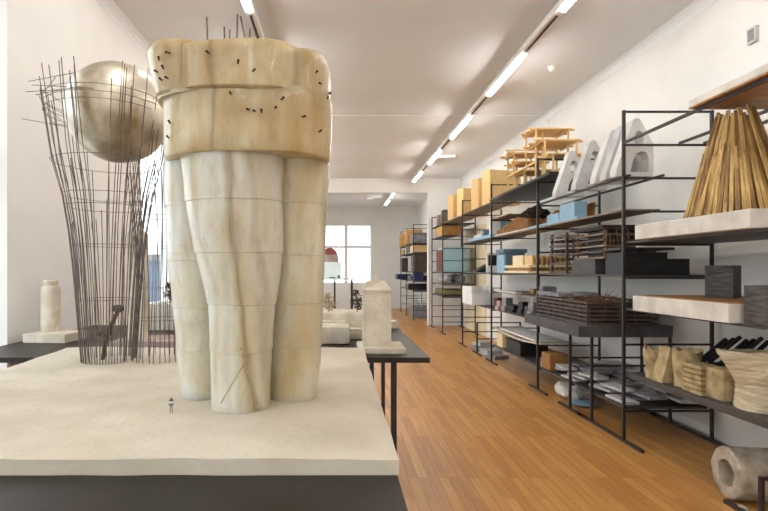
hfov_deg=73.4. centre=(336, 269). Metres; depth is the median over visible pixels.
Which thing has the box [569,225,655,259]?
model
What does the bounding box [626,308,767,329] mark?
shelf board
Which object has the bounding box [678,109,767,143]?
shelf rail
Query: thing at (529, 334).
plate
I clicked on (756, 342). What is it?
stick
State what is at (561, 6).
ceiling light
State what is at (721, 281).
block
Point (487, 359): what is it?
upright
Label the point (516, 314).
shelf board
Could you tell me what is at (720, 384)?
block
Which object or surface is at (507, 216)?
shelf board
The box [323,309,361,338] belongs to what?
model
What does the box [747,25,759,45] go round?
wall socket
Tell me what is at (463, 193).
block
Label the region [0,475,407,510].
table
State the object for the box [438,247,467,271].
acrylic box
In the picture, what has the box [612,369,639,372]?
plate
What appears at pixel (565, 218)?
shelf
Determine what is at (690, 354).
vessel
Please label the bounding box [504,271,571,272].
tray
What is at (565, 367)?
plate
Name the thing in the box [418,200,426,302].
wall
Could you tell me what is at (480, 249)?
door
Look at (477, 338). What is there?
upright
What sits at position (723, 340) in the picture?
stick
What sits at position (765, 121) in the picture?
shelf rail
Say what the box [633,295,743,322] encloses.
slab
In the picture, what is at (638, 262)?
model
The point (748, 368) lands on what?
model
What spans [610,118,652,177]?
gable
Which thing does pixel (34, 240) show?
wall
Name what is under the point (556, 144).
model
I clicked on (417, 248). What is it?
piece
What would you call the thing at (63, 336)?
plaster slab
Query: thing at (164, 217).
window
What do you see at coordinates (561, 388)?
heap
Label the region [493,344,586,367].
shelf board
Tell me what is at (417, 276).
model
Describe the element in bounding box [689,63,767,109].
wood slab
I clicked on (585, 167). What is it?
gable
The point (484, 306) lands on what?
shelf board
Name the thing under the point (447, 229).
block
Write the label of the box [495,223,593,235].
shelf
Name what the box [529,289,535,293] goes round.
block
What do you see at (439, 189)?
wall
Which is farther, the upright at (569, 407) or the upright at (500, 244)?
the upright at (500, 244)
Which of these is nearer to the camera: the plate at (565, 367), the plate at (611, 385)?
the plate at (611, 385)
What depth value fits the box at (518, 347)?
7.32 m
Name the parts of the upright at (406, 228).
post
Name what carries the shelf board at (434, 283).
on the upright at (442, 211)
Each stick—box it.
[700,337,734,361]
[702,338,727,358]
[707,336,741,363]
[715,339,748,365]
[721,338,754,365]
[746,337,763,348]
[756,340,767,349]
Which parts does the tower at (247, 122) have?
rod, rod, rod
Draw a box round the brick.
[391,320,396,327]
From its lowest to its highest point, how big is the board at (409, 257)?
0.492 m
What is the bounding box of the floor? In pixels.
[323,308,767,510]
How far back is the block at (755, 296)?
3.15 m
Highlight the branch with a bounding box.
[97,305,123,359]
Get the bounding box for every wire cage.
[22,56,163,364]
[128,155,175,363]
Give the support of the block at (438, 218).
on the shelf board at (464, 224)
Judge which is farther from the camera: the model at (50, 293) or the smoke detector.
the smoke detector
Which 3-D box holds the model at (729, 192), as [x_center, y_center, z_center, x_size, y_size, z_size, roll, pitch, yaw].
[2.886,-0.690,3.700,0.789,0.869,1.202,0,0,0]
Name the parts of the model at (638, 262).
roof plate, long grey strip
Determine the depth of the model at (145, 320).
3.37 m
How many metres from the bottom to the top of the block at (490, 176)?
0.600 m
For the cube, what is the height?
0.130 m
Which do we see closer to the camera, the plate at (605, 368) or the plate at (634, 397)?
the plate at (634, 397)
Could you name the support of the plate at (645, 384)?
on the shelf board at (650, 404)
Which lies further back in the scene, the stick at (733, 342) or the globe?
the stick at (733, 342)
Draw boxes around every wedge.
[471,264,485,271]
[652,345,673,382]
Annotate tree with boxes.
[162,282,171,302]
[323,292,335,311]
[350,289,361,310]
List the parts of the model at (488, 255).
window panel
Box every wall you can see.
[0,0,171,369]
[323,207,417,307]
[328,178,461,325]
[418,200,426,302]
[462,0,767,424]
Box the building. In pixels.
[148,254,159,301]
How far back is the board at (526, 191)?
7.27 m
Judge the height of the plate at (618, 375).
0.026 m
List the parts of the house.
panel, lid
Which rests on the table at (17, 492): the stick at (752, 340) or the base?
the base
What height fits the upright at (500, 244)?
2.970 m
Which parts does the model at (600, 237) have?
floor plate, roof plate, floor plate, floor plate, floor plate, floor plate, floor plate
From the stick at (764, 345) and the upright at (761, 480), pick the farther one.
the stick at (764, 345)
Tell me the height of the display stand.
1.780 m
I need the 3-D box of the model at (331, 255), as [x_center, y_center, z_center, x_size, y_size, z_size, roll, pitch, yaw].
[-0.220,-0.460,15.600,0.560,0.435,0.560,0,0,0]
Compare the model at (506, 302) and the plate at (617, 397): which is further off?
the model at (506, 302)
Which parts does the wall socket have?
plate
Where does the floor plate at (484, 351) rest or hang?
on the floor
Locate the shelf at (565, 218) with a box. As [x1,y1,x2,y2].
[529,216,586,228]
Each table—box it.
[0,325,429,452]
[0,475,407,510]
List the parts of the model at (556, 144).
post, post, post, post, post, post, post, post, post, post, post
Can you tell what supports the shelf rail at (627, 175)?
attached to the upright at (710, 344)
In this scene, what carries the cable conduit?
attached to the ceiling
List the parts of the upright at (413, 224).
post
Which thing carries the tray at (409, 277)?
on the shelf board
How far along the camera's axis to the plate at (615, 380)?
5.13 m
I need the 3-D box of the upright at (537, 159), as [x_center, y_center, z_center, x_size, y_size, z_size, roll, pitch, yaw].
[2.965,0.055,6.557,0.816,2.970,0.580,0,0,0]
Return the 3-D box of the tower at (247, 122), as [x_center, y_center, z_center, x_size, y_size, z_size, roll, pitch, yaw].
[-0.331,-0.188,1.762,0.607,1.282,0.517,0,0,-20]
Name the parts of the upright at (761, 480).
post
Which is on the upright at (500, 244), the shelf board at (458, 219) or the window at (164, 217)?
the shelf board at (458, 219)
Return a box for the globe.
[63,61,162,162]
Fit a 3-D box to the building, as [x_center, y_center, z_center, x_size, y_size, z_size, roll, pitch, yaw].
[-15.000,0.640,44.000,10.400,3.800,6.400,0,0,0]
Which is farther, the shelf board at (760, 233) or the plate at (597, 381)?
the plate at (597, 381)
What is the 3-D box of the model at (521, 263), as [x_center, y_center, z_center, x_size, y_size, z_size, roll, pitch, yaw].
[2.875,-0.083,7.270,0.690,0.250,0.980,0,0,0]
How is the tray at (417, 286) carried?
on the shelf board
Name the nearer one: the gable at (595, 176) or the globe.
the globe
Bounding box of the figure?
[168,397,173,412]
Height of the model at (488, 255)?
0.360 m
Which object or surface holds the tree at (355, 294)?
on the model at (353, 317)
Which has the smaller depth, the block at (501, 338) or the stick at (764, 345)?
the stick at (764, 345)
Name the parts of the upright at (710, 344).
post, post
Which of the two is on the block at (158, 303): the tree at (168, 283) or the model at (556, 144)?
the tree at (168, 283)
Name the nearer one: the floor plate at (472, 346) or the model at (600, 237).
the model at (600, 237)
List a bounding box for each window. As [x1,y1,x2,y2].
[153,144,169,302]
[324,224,371,283]
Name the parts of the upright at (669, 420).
post, post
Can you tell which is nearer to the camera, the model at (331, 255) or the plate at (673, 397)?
the plate at (673, 397)
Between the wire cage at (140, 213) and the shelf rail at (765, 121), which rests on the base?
the wire cage at (140, 213)
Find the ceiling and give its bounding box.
[113,0,695,206]
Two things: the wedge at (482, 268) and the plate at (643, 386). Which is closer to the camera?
the plate at (643, 386)
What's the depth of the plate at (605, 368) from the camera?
5.72 m
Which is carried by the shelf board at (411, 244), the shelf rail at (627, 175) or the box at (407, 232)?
the box at (407, 232)
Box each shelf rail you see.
[539,174,630,204]
[561,174,664,204]
[622,77,767,143]
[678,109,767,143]
[703,119,767,143]
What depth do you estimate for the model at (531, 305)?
6.96 m
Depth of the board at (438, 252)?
12.94 m
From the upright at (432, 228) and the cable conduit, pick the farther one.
the upright at (432, 228)
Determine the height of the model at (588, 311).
0.372 m
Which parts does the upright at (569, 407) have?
post, post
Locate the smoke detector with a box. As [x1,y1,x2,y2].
[548,65,557,71]
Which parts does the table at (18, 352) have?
leg, leg, leg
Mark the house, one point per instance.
(505, 257)
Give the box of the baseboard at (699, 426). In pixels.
[486,332,708,435]
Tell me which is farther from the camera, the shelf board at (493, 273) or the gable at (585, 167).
the shelf board at (493, 273)
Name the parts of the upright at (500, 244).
post, post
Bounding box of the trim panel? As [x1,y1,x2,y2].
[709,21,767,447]
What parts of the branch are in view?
stem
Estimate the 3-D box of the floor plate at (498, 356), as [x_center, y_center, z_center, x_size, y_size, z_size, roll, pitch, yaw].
[2.789,1.510,8.924,0.300,0.060,0.250,0,0,-23]
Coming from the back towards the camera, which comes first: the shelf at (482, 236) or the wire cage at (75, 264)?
the shelf at (482, 236)
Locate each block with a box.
[150,302,172,329]
[436,215,440,225]
[436,225,460,236]
[441,209,447,223]
[448,195,472,220]
[457,188,487,216]
[471,178,501,210]
[482,169,520,206]
[494,298,501,306]
[497,332,508,347]
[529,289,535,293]
[572,259,605,273]
[705,265,740,298]
[705,366,734,401]
[744,285,767,326]
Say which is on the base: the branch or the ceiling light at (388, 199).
the branch
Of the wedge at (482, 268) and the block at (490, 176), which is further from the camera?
the wedge at (482, 268)
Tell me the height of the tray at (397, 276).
0.192 m
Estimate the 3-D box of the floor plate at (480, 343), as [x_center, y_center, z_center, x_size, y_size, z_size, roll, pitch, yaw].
[2.867,1.480,10.167,0.300,0.120,0.200,0,0,-34]
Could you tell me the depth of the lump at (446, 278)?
12.59 m
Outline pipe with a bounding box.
[711,446,767,502]
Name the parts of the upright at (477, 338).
post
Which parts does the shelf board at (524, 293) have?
white strip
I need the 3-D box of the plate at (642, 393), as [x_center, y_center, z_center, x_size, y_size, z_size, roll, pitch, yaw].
[2.898,1.167,4.792,0.180,0.026,0.310,0,0,-7]
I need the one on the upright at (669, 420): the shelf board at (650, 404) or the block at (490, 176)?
the shelf board at (650, 404)
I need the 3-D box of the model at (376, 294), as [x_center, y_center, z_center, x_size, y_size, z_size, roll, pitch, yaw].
[0.265,0.260,3.120,0.281,0.463,0.302,0,0,0]
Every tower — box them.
[147,14,331,413]
[549,232,587,273]
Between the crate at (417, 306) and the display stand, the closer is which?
the display stand
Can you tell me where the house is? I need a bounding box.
[496,249,526,272]
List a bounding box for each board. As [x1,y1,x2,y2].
[401,243,426,247]
[401,252,426,255]
[408,256,410,270]
[433,223,473,227]
[433,235,457,238]
[434,283,473,284]
[436,250,441,271]
[444,214,478,222]
[464,201,516,214]
[464,237,505,243]
[464,272,496,273]
[477,304,517,308]
[489,172,590,200]
[492,214,520,219]
[493,209,659,237]
[493,273,539,274]
[493,290,593,297]
[493,308,524,317]
[493,326,579,344]
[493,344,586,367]
[540,273,704,276]
[540,367,707,408]
[626,227,767,243]
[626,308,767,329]
[628,372,767,428]
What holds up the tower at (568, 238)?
on the shelf board at (606, 275)
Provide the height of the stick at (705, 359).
0.203 m
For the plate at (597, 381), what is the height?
0.026 m
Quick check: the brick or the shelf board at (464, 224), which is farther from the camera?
the shelf board at (464, 224)
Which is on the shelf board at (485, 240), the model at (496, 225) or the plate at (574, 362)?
the model at (496, 225)
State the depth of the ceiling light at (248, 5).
4.80 m
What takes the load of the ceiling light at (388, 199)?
hanging from the ceiling
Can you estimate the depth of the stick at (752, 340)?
3.80 m
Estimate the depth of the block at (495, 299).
8.73 m
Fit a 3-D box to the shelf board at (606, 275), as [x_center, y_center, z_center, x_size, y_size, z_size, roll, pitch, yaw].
[2.965,0.052,5.580,0.758,0.020,1.920,0,0,0]
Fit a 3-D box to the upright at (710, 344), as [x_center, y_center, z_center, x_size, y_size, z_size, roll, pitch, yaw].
[2.965,0.055,4.590,0.816,2.970,0.580,0,0,0]
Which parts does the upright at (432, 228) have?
post, post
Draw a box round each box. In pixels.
[399,234,405,246]
[405,230,421,244]
[410,233,426,242]
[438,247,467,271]
[462,286,501,304]
[506,337,547,355]
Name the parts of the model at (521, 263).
roof plate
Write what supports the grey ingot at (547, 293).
on the model at (588, 311)
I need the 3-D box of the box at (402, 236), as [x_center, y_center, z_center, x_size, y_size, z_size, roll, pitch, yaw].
[2.525,-1.073,18.650,0.450,0.432,0.500,0,0,0]
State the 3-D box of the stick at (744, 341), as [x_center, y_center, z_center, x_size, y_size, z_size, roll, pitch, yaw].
[2.960,0.626,3.840,0.232,0.222,0.024,0,0,6]
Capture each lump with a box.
[441,274,451,282]
[450,274,457,282]
[454,274,464,283]
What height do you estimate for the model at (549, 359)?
0.206 m
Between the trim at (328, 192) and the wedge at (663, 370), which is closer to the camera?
the wedge at (663, 370)
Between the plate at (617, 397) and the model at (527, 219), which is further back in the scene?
the model at (527, 219)
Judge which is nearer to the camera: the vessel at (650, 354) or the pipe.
the pipe
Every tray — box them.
[395,274,411,278]
[405,283,426,289]
[407,275,426,279]
[434,293,461,295]
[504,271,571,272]
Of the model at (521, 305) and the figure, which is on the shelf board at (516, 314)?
the model at (521, 305)
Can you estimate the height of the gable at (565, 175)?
0.525 m
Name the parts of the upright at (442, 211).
post, post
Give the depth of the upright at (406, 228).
17.49 m
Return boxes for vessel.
[643,344,668,378]
[672,347,703,386]
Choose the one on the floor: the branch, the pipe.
the pipe
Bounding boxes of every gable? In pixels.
[552,151,584,197]
[571,140,606,190]
[590,130,628,184]
[600,125,641,180]
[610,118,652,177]
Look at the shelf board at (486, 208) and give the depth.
9.40 m
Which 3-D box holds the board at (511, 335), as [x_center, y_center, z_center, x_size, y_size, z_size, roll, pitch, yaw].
[2.850,0.972,7.540,0.500,0.070,2.000,0,0,0]
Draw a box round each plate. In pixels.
[471,345,497,350]
[472,340,489,345]
[479,348,501,354]
[485,353,508,359]
[500,328,563,341]
[555,364,577,370]
[561,374,586,381]
[567,372,593,379]
[568,399,596,406]
[572,360,589,366]
[578,372,608,379]
[580,367,612,373]
[580,369,608,375]
[589,383,618,392]
[593,363,621,370]
[594,380,607,382]
[597,360,628,364]
[601,382,634,391]
[604,378,640,386]
[605,394,638,404]
[610,372,635,380]
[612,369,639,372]
[617,392,647,400]
[627,389,667,399]
[635,384,662,393]
[645,384,667,392]
[661,393,697,403]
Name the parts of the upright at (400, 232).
post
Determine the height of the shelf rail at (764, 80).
0.020 m
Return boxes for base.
[0,347,398,475]
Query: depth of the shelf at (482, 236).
9.20 m
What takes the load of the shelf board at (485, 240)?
on the upright at (487, 359)
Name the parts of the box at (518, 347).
lid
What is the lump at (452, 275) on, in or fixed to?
on the shelf board at (434, 283)
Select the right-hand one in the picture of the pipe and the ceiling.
the pipe
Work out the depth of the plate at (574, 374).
5.60 m
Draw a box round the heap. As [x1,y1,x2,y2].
[554,381,589,399]
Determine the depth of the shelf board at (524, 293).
7.48 m
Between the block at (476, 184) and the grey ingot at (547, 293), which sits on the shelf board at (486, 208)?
the block at (476, 184)
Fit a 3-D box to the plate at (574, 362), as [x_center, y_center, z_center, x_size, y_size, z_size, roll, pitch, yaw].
[2.937,1.141,6.246,0.180,0.026,0.310,0,0,-11]
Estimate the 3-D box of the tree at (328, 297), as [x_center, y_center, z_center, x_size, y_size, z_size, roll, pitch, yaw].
[-0.055,0.247,3.835,0.109,0.160,0.089,0,0,44]
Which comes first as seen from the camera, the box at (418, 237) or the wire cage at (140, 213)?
the wire cage at (140, 213)
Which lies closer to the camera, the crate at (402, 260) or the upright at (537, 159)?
the upright at (537, 159)
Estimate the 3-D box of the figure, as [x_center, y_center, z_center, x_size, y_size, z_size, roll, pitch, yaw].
[-0.518,0.422,1.600,0.017,0.052,0.006,0,0,-17]
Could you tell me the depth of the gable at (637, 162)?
4.83 m
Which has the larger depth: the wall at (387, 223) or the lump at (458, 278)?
the wall at (387, 223)
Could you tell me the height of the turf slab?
0.151 m
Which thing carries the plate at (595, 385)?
on the shelf board at (650, 404)
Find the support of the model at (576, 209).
on the shelf board at (617, 214)
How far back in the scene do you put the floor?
4.52 m
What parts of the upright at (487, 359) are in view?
post, post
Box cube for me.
[539,286,556,291]
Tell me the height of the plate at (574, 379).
0.026 m
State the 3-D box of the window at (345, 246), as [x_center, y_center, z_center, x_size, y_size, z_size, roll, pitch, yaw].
[0.370,-0.640,20.620,2.060,2.400,0.100,0,0,0]
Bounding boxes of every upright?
[400,232,421,311]
[405,228,426,315]
[412,224,426,319]
[430,217,463,327]
[440,211,478,334]
[459,200,501,346]
[472,322,520,356]
[486,184,539,365]
[528,158,600,395]
[558,335,658,416]
[577,337,689,430]
[605,110,726,452]
[723,476,767,510]
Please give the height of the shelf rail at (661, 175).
0.020 m
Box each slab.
[23,330,86,342]
[434,288,461,295]
[525,314,672,336]
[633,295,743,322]
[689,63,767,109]
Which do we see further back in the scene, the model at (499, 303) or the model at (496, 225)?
the model at (496, 225)
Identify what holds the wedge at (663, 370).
on the shelf board at (761, 420)
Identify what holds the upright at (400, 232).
on the floor
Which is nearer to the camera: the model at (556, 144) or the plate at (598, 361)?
the plate at (598, 361)
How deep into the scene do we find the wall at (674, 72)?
5.65 m
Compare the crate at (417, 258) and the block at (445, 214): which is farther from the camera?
the crate at (417, 258)
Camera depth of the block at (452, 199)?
11.72 m
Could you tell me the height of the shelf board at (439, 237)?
0.020 m
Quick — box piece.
[410,245,426,252]
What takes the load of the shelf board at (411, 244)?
attached to the upright at (406, 228)
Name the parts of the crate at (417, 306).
lid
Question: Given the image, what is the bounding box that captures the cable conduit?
[332,115,548,152]
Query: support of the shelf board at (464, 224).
on the upright at (442, 211)
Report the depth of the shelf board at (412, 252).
16.55 m
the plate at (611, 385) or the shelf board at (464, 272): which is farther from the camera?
the shelf board at (464, 272)
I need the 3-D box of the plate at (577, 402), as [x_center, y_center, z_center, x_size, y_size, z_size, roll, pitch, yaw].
[2.800,1.524,5.840,0.300,0.032,0.300,0,0,0]
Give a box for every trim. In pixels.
[95,0,718,180]
[328,192,428,325]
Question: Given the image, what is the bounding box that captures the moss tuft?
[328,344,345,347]
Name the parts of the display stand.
glass, leg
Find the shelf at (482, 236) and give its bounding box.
[468,234,525,241]
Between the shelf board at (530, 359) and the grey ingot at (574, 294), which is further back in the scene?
the shelf board at (530, 359)
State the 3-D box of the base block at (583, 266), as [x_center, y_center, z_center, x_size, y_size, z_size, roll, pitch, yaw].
[2.790,-0.035,5.440,0.360,0.155,0.520,0,0,0]
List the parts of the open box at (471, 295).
panel, floor panel, panel, panel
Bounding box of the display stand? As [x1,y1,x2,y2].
[324,262,355,308]
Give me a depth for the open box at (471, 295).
9.34 m
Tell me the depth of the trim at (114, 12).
5.75 m
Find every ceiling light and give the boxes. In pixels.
[241,0,263,37]
[382,194,393,207]
[411,0,574,182]
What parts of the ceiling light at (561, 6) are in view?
arm, ceiling lamp arm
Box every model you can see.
[40,280,60,331]
[110,229,175,346]
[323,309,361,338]
[324,248,338,261]
[356,275,406,353]
[412,272,423,280]
[468,216,525,241]
[486,253,498,271]
[495,202,595,235]
[495,301,501,309]
[500,128,582,190]
[501,298,512,310]
[504,255,571,272]
[508,305,517,312]
[517,302,527,313]
[527,302,535,313]
[529,201,586,228]
[537,287,658,324]
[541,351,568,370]
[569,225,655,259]
[604,246,692,274]
[635,104,767,239]
[715,348,767,413]
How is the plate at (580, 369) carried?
on the shelf board at (650, 404)
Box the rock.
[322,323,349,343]
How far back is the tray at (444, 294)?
12.59 m
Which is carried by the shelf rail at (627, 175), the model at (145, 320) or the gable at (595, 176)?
the gable at (595, 176)
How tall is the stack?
0.211 m
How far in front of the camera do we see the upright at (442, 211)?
12.44 m
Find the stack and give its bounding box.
[682,362,716,395]
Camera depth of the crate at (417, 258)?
16.05 m
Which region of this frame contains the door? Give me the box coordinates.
[466,224,485,335]
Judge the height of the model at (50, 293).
0.361 m
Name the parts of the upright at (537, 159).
post, post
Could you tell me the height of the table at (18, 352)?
1.050 m
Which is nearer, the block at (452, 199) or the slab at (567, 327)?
the slab at (567, 327)
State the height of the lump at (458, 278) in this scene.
0.267 m
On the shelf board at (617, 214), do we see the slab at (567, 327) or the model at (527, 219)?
the model at (527, 219)
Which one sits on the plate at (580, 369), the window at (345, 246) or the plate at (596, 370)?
the plate at (596, 370)
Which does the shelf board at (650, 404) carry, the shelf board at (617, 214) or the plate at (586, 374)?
the plate at (586, 374)
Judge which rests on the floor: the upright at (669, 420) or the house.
the upright at (669, 420)
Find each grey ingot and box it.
[537,291,571,296]
[565,292,597,296]
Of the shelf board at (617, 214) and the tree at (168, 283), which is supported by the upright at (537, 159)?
the shelf board at (617, 214)
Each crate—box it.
[400,258,407,270]
[410,303,426,317]
[411,255,426,270]
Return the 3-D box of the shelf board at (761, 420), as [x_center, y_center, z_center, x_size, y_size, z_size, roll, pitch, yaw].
[2.965,0.931,3.590,0.758,0.050,1.920,0,0,0]
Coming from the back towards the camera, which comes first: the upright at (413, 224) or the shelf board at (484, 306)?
the upright at (413, 224)

